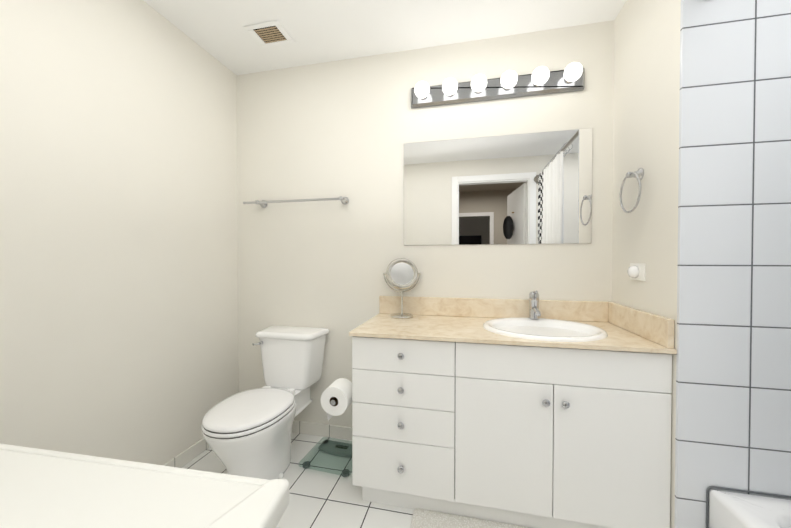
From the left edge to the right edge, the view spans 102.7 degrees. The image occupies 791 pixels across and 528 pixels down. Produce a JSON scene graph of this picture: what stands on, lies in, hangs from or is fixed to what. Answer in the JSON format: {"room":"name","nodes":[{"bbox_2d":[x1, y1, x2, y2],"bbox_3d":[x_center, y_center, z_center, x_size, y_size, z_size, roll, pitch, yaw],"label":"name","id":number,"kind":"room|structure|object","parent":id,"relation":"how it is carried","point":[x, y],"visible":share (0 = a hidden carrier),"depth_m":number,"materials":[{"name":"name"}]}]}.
{"room":"bathroom","nodes":[
{"label":"bathroom","id":0,"kind":"room"},
{"bbox_2d":[0,0,238,464],"bbox_3d":[-1.328,-0.069,0.990,0.100,2.290,2.246,0,1,13],"label":"wall","id":1,"kind":"structure","parent":0,"point":[118,247],"depth_m":1.34,"materials":[{"name":"paint"}]},
{"bbox_2d":[163,438,208,467],"bbox_3d":[-1.176,1.033,1.432,0.010,0.075,1.346,0,1,13],"label":"baseboard","id":2,"kind":"structure","parent":1,"relation":"attached to","point":[186,456],"depth_m":1.70,"materials":[{"name":"tile"}]},
{"bbox_2d":[0,444,289,527],"bbox_3d":[-0.771,0.702,0.221,1.317,0.769,0.759,0,1,13],"label":"countertop","id":3,"kind":"structure","parent":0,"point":[41,488],"depth_m":0.44,"materials":[{"name":"white"}]},
{"bbox_2d":[181,432,414,527],"bbox_3d":[0.225,1.130,0.711,3.259,0.100,2.346,0,1,13],"label":"floor","id":4,"kind":"structure","parent":0,"point":[319,498],"depth_m":1.46,"materials":[{"name":"tile"}]},
{"bbox_2d":[201,326,328,479],"bbox_3d":[-0.666,0.730,1.639,0.399,0.677,0.693,0,1,13],"label":"toilet","id":5,"kind":"object","parent":4,"relation":"on","point":[247,433],"visible":0.98,"depth_m":1.55,"materials":[{"name":"white ceramic"}]},
{"bbox_2d":[299,437,351,476],"bbox_3d":[-0.332,1.053,1.733,0.295,0.026,0.275,0,1,17],"label":"bathroom scale","id":6,"kind":"object","parent":4,"relation":"on","point":[336,448],"visible":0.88,"depth_m":1.77,"materials":[{"name":"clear glass"}]},
{"bbox_2d":[410,508,530,527],"bbox_3d":[0.440,1.069,1.034,0.850,0.012,0.520,0,1,13],"label":"bath rug","id":7,"kind":"object","parent":4,"relation":"on","point":[423,518],"visible":1,"depth_m":1.30,"materials":[{"name":"fabric"}]},
{"bbox_2d":[349,291,676,527],"bbox_3d":[0.445,0.600,1.489,1.216,0.939,0.514,0,1,13],"label":"bathroom vanity","id":8,"kind":"object","parent":4,"relation":"on","point":[533,411],"visible":1,"depth_m":1.27,"materials":[{"name":"white laminate"}]},
{"bbox_2d":[321,378,352,420],"bbox_3d":[-0.248,0.627,1.485,0.146,0.158,0.180,0,1,13],"label":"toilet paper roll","id":9,"kind":"object","parent":8,"relation":"attached to","point":[336,397],"visible":0.88,"depth_m":1.41,"materials":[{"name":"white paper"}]},
{"bbox_2d":[383,258,420,318],"bbox_3d":[0.036,0.129,1.736,0.200,0.322,0.128,0,1,13],"label":"makeup mirror","id":10,"kind":"object","parent":8,"relation":"on","point":[401,273],"visible":1,"depth_m":1.73,"materials":[{"name":"silver metal"}]},
{"bbox_2d":[706,486,790,527],"bbox_3d":[1.286,0.928,0.261,0.789,0.317,1.522,0,1,13],"label":"bathtub","id":11,"kind":"object","parent":4,"relation":"on","point":[727,509],"visible":1,"depth_m":1.00,"materials":[{"name":"white ceramic"}]},
{"bbox_2d":[143,0,626,74],"bbox_3d":[0.225,-1.260,0.679,3.259,0.100,2.346,0,1,13],"label":"ceiling","id":12,"kind":"structure","parent":0,"point":[320,31],"depth_m":1.60,"materials":[{"name":"paint"}]},
{"bbox_2d":[243,20,294,47],"bbox_3d":[-0.667,-1.220,1.684,0.200,0.006,0.166,0,1,13],"label":"ceiling vent","id":13,"kind":"object","parent":12,"relation":"in","point":[272,33],"visible":1,"depth_m":1.68,"materials":[{"name":"white plastic"}]},
{"bbox_2d":[237,20,614,426],"bbox_3d":[0.042,-0.081,1.887,2.384,2.290,0.100,0,1,13],"label":"wall","id":14,"kind":"structure","parent":0,"point":[348,128],"depth_m":1.87,"materials":[{"name":"paint"}]},
{"bbox_2d":[243,196,348,207],"bbox_3d":[-0.618,-0.383,1.939,0.687,0.048,0.076,0,1,13],"label":"towel rail","id":15,"kind":"object","parent":14,"relation":"attached to","point":[343,200],"visible":1,"depth_m":1.91,"materials":[{"name":"silver metal"}]},
{"bbox_2d":[292,420,352,439],"bbox_3d":[-0.567,1.026,1.980,0.938,0.075,0.010,0,1,13],"label":"baseboard","id":16,"kind":"structure","parent":14,"relation":"attached to","point":[325,430],"depth_m":1.95,"materials":[{"name":"tile"}]},
{"bbox_2d":[411,62,584,108],"bbox_3d":[0.512,-0.943,1.654,0.894,0.110,0.125,0,1,13],"label":"sconce","id":17,"kind":"object","parent":14,"relation":"attached to","point":[542,80],"visible":1,"depth_m":1.66,"materials":[{"name":"silver metal"}]},
{"bbox_2d":[404,128,591,244],"bbox_3d":[0.525,-0.400,1.720,0.975,0.584,0.006,0,1,13],"label":"wall mirror","id":18,"kind":"object","parent":14,"relation":"attached to","point":[531,188],"visible":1,"depth_m":1.71,"materials":[{"name":"clear glass"}]},
{"bbox_2d":[612,0,680,527],"bbox_3d":[1.518,-0.072,1.247,0.975,2.290,0.506,0,1,13],"label":"wall","id":19,"kind":"structure","parent":0,"point":[646,81],"depth_m":1.28,"materials":[{"name":"paint"}]},
{"bbox_2d":[619,168,643,212],"bbox_3d":[1.014,-0.312,1.348,0.052,0.188,0.173,0,1,13],"label":"towel ring","id":20,"kind":"object","parent":19,"relation":"attached to","point":[638,174],"visible":1,"depth_m":1.33,"materials":[{"name":"silver metal"}]},
{"bbox_2d":[627,263,645,280],"bbox_3d":[1.026,0.033,1.362,0.034,0.072,0.117,0,1,13],"label":"dimmer switch","id":21,"kind":"object","parent":19,"relation":"attached to","point":[636,271],"visible":1,"depth_m":1.34,"materials":[{"name":"white plastic"}]},
{"bbox_2d":[674,0,790,527],"bbox_3d":[1.413,-0.069,1.006,0.875,2.290,0.012,0,1,13],"label":"wall tiles","id":22,"kind":"structure","parent":19,"relation":"attached to","point":[733,392],"depth_m":1.06,"materials":[{"name":"white tile"}]}
]}

